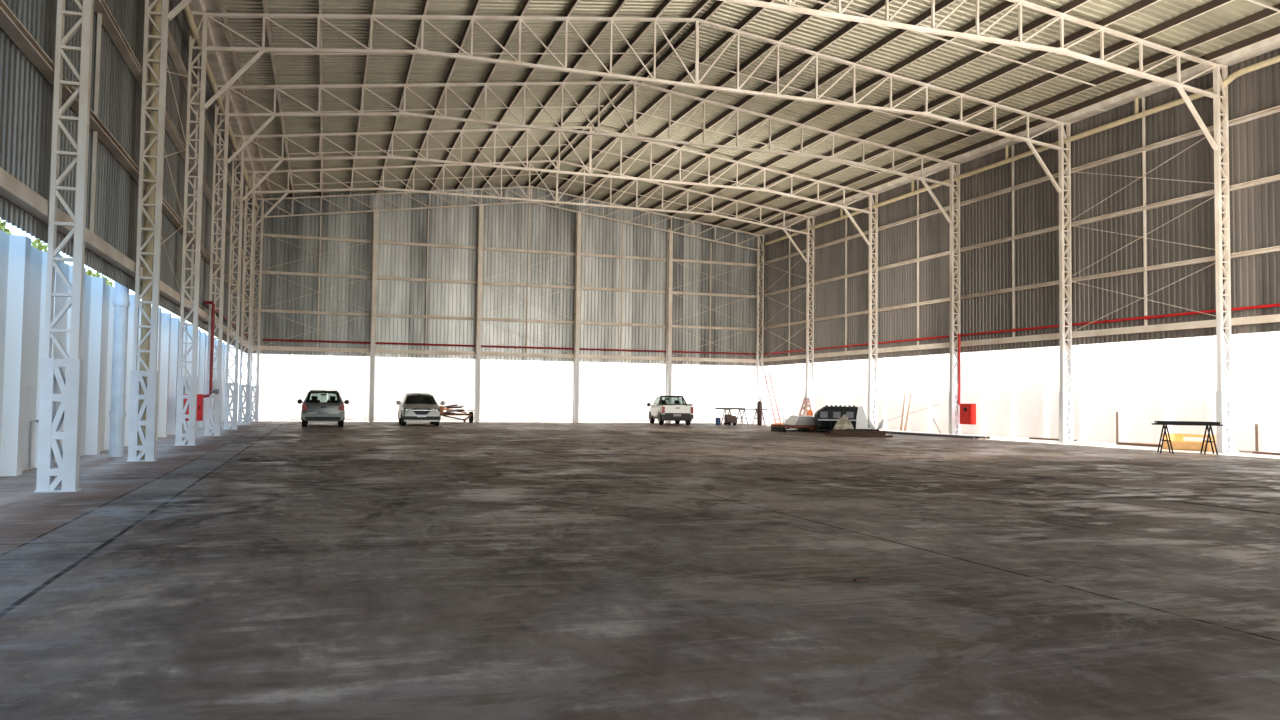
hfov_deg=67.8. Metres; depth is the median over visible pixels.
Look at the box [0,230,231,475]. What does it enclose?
wall
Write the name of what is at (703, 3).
purlin
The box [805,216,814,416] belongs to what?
lattice column
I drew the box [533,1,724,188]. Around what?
purlin
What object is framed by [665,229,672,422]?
lattice column
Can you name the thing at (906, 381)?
leaning board
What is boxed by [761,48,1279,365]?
wall
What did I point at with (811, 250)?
rod bracing
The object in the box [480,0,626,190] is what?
purlin
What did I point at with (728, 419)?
generator
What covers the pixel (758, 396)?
lattice column
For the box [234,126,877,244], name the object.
roof truss
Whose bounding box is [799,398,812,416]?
trestle
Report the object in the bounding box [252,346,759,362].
girt
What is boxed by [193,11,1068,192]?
roof truss
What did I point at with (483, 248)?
rod bracing
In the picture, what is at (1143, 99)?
tie
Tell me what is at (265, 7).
purlin
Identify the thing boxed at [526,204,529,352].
tie
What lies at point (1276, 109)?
girt
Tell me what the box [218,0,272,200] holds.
purlin
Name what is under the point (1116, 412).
wooden post
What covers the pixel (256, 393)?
lattice column
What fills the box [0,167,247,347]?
beam
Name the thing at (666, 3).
purlin
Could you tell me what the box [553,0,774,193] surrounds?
purlin
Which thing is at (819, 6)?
purlin
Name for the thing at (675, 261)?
rod bracing
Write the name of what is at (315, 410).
car
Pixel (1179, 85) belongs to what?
roof truss
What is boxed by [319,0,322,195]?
purlin
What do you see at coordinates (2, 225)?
shrub
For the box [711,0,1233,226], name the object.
purlin
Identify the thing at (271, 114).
roof truss
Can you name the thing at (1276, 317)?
girt
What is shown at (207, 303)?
pipe
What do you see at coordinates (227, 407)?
lattice column
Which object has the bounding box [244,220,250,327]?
rod bracing
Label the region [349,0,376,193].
purlin
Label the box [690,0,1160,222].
purlin
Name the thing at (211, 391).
standpipe
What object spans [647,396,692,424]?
pickup truck
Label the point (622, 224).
tie
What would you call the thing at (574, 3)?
purlin
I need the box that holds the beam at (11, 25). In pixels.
[0,0,248,309]
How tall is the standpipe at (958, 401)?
2.882 m
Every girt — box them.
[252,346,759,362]
[254,309,755,330]
[255,270,756,297]
[759,246,1279,329]
[760,174,1279,296]
[760,314,1279,361]
[761,105,1279,265]
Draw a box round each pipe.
[138,0,258,459]
[204,301,247,336]
[263,339,760,354]
[763,303,1279,354]
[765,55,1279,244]
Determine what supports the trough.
on the pallet at (774, 427)
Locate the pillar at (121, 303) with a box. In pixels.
[109,281,129,456]
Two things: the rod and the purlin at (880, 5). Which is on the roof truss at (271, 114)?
the purlin at (880, 5)
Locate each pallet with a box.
[771,424,830,431]
[825,429,892,436]
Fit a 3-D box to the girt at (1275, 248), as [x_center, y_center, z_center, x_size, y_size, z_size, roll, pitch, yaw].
[16.614,-2.931,27.169,0.170,0.120,60.568,1,-3,-18]
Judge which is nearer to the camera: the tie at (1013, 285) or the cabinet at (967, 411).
the tie at (1013, 285)
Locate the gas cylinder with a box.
[757,399,761,424]
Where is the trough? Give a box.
[784,416,814,424]
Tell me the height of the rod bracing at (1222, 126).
5.508 m
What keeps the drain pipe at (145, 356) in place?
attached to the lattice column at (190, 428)
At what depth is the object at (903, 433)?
36.96 m
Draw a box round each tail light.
[302,403,307,409]
[339,403,343,410]
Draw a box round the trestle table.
[1151,421,1222,454]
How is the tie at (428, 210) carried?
attached to the beam at (257, 234)
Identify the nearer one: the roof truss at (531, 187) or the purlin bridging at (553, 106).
the purlin bridging at (553, 106)
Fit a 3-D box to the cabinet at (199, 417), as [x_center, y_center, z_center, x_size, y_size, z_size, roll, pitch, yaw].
[-13.698,1.444,28.955,0.720,0.810,0.245,1,-3,-18]
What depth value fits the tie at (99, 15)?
15.29 m
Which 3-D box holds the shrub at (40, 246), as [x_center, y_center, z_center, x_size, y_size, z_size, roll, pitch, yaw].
[-12.706,-0.282,19.610,1.537,4.468,3.076,1,-3,-18]
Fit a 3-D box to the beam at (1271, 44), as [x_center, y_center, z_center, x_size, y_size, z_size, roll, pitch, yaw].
[16.361,-8.588,27.325,0.790,0.450,60.618,1,-3,-18]
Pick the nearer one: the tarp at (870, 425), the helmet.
the tarp at (870, 425)
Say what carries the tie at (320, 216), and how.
attached to the beam at (257, 234)
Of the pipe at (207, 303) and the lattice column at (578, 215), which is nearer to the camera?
the pipe at (207, 303)
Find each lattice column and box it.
[34,0,93,491]
[127,0,168,461]
[174,11,207,445]
[203,85,229,435]
[224,135,244,428]
[237,171,255,424]
[249,198,263,420]
[369,207,378,421]
[474,205,483,421]
[573,213,580,422]
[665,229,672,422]
[755,235,763,422]
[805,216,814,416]
[868,193,877,428]
[949,163,960,434]
[1058,122,1074,442]
[1213,64,1235,452]
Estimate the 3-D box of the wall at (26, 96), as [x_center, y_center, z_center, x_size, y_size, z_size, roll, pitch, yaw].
[-9.862,-5.466,18.519,0.045,8.120,60.648,1,-3,-18]
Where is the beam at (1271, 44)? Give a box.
[754,35,1279,235]
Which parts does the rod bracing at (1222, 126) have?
brace rod, brace rod, brace rod, brace rod, brace rod, brace rod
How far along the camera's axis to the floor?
6.89 m
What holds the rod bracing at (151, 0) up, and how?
attached to the lattice column at (148, 447)
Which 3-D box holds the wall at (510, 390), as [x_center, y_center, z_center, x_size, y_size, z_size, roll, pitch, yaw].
[-6.557,1.497,53.330,30.770,3.850,0.400,1,-3,-18]
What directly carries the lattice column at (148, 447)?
on the floor
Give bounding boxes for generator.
[724,414,736,424]
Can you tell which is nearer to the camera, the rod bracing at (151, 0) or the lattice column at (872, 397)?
the rod bracing at (151, 0)
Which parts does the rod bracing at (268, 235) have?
brace rod, brace rod, brace rod, brace rod, brace rod, brace rod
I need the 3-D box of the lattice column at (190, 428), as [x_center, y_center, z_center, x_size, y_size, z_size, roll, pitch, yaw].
[-11.263,-3.340,23.956,0.475,10.950,0.250,1,-3,-18]
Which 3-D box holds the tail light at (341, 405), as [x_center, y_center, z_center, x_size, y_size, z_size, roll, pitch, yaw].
[-12.234,1.916,39.020,0.225,0.320,0.120,1,-3,-18]
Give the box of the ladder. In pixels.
[764,372,780,423]
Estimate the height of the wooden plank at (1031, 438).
0.050 m
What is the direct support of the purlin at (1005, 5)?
on the roof truss at (271, 114)
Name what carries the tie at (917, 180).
attached to the girt at (1276, 109)
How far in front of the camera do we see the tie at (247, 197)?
43.80 m
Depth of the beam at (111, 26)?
18.11 m
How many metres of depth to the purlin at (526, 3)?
32.23 m
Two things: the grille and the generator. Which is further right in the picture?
the generator
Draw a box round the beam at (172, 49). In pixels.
[150,0,251,231]
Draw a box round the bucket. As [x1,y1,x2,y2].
[716,418,720,424]
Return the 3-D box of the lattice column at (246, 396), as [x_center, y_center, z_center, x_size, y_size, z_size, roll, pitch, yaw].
[-16.930,-2.696,41.028,0.475,10.950,0.250,1,-3,-18]
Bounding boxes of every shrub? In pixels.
[0,219,12,234]
[31,239,63,261]
[86,269,112,285]
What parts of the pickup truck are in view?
panel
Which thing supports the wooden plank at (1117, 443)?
on the floor
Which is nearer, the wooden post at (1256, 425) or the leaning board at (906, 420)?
the wooden post at (1256, 425)
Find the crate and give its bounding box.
[1162,434,1215,451]
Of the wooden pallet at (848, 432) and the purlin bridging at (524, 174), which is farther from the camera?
the purlin bridging at (524, 174)
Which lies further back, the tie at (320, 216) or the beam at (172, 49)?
the tie at (320, 216)
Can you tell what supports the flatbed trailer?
on the floor
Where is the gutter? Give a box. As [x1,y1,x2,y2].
[189,0,269,197]
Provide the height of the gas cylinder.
1.370 m
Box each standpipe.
[203,304,218,397]
[956,334,960,405]
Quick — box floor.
[0,420,1279,719]
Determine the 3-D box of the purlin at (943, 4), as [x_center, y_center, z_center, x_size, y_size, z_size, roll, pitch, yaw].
[8.622,-9.707,24.782,0.075,0.200,60.588,1,-3,-18]
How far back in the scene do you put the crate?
27.70 m
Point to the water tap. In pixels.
(37, 421)
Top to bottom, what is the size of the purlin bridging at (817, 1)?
1.553 m
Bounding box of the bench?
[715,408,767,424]
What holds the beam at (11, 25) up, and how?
attached to the wall at (26, 96)
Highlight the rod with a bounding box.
[874,404,938,424]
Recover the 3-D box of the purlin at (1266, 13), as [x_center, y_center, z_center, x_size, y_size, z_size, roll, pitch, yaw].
[14.966,-8.678,26.849,0.075,0.200,60.588,1,-3,-18]
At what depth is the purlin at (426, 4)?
31.11 m
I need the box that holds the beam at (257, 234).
[256,233,756,266]
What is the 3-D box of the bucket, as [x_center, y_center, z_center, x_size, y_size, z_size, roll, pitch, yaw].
[4.100,3.217,49.950,0.260,0.390,0.260,1,-3,-18]
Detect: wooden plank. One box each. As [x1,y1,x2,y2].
[1031,438,1058,440]
[1116,442,1160,446]
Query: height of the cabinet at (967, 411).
0.810 m
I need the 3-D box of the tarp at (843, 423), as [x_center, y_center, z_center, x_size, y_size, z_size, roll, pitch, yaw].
[7.771,2.364,36.336,0.809,0.570,0.694,0,-2,10]
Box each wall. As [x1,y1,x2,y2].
[0,0,251,352]
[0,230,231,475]
[230,345,765,421]
[247,185,761,365]
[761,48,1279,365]
[765,331,1279,452]
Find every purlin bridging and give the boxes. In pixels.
[270,53,970,136]
[280,106,880,172]
[286,144,782,192]
[293,174,757,220]
[811,0,1095,86]
[1247,0,1279,11]
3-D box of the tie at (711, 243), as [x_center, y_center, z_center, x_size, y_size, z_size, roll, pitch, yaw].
[4.080,-3.440,54.947,0.060,6.708,0.050,1,-3,-18]
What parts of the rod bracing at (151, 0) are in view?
brace rod, brace rod, brace rod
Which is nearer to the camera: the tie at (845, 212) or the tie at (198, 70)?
the tie at (198, 70)
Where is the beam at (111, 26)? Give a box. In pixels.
[94,0,249,270]
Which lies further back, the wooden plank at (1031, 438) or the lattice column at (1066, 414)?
the wooden plank at (1031, 438)
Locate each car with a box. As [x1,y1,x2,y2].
[297,390,348,426]
[396,393,444,425]
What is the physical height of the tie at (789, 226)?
7.270 m
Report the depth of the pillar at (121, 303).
19.17 m
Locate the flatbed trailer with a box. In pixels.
[441,410,474,422]
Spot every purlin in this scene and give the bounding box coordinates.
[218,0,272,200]
[262,0,294,196]
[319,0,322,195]
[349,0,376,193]
[376,0,429,192]
[403,0,480,191]
[429,0,531,190]
[455,0,579,189]
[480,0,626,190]
[505,0,672,189]
[525,0,710,188]
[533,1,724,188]
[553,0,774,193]
[577,0,833,195]
[600,0,893,200]
[623,0,956,205]
[646,1,1015,212]
[668,0,1090,217]
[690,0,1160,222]
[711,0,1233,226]
[732,4,1279,231]
[748,26,1279,234]
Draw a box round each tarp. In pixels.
[833,415,853,429]
[868,418,883,429]
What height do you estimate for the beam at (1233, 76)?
0.675 m
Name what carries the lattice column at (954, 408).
on the floor
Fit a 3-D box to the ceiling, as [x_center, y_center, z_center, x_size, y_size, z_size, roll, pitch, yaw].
[3.451,-9.802,23.244,26.539,1.750,60.918,1,-3,-18]
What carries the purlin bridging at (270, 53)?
attached to the purlin at (526, 3)
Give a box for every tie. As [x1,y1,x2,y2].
[90,13,101,232]
[190,53,199,301]
[214,115,221,314]
[230,157,236,329]
[243,197,247,338]
[317,216,321,346]
[425,210,428,349]
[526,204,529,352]
[621,224,623,355]
[709,243,711,357]
[788,226,790,355]
[845,212,846,350]
[917,180,918,344]
[1012,145,1014,336]
[1142,98,1146,325]
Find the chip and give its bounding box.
[852,577,867,581]
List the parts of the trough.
panel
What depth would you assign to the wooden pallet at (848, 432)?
35.43 m
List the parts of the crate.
corner post, rail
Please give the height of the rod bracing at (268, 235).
5.558 m
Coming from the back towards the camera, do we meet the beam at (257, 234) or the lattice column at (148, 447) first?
the beam at (257, 234)
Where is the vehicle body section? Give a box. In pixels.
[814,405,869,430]
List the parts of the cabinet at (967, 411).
cabinet door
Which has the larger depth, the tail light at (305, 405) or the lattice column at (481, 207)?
the lattice column at (481, 207)
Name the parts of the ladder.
rail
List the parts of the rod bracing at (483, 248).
brace rod, brace rod, brace rod, brace rod, brace rod, brace rod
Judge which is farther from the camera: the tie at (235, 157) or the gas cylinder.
the gas cylinder
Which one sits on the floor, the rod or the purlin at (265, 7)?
the rod
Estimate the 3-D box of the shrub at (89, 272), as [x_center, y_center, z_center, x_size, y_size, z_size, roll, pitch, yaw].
[-14.389,-0.107,24.731,1.538,4.505,3.097,1,-3,-18]
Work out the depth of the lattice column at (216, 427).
29.58 m
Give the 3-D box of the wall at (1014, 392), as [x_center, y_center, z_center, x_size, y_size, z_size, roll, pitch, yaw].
[15.316,1.025,35.621,0.400,3.850,48.000,1,-3,-18]
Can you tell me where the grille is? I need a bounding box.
[414,411,429,413]
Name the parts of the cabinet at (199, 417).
cabinet door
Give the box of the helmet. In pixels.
[807,410,813,415]
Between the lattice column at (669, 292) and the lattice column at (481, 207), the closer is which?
the lattice column at (481, 207)
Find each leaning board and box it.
[900,381,906,430]
[904,393,910,430]
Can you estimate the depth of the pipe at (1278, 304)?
32.74 m
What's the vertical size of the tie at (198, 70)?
7.270 m
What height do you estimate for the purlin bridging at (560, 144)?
1.553 m
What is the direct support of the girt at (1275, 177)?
attached to the wall at (1254, 145)
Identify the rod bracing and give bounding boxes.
[141,0,187,293]
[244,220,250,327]
[263,235,371,348]
[481,248,573,353]
[673,261,751,358]
[764,250,811,357]
[1072,126,1223,331]
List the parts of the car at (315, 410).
seat, license plate, seat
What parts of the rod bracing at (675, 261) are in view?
brace rod, brace rod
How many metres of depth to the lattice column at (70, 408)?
12.42 m
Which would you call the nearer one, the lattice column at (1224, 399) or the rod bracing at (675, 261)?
the lattice column at (1224, 399)
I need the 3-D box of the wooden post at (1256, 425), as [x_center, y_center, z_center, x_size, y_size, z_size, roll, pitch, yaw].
[17.641,2.229,27.227,0.060,0.800,0.100,0,-3,26]
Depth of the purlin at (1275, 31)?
31.69 m
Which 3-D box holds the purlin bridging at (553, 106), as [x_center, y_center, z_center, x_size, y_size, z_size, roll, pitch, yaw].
[-1.128,-9.094,37.026,24.106,1.553,0.050,1,-3,-18]
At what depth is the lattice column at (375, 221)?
48.44 m
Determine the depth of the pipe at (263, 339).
50.76 m
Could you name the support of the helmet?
on the trough
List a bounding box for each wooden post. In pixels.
[1116,412,1117,441]
[1255,424,1257,450]
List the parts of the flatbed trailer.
trailer frame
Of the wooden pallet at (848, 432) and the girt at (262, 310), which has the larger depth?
the girt at (262, 310)
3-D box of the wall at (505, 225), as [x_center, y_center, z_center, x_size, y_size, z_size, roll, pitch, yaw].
[-6.099,-4.811,51.707,27.979,9.669,0.045,1,-3,-18]
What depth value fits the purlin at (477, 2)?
31.51 m
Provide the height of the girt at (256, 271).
0.140 m
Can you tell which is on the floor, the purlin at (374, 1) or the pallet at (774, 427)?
the pallet at (774, 427)
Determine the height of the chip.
0.030 m
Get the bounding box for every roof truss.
[167,0,1227,149]
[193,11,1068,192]
[216,81,959,222]
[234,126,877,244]
[247,160,814,262]
[257,186,762,250]
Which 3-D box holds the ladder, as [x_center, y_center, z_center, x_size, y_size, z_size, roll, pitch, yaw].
[7.484,2.128,53.803,0.360,2.955,1.124,2,-3,-37]
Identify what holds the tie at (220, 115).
attached to the beam at (172, 49)
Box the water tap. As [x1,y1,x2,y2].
[29,420,38,467]
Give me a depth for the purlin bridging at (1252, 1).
23.52 m
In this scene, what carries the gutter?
attached to the roof truss
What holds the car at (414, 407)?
on the floor
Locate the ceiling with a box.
[216,0,1279,231]

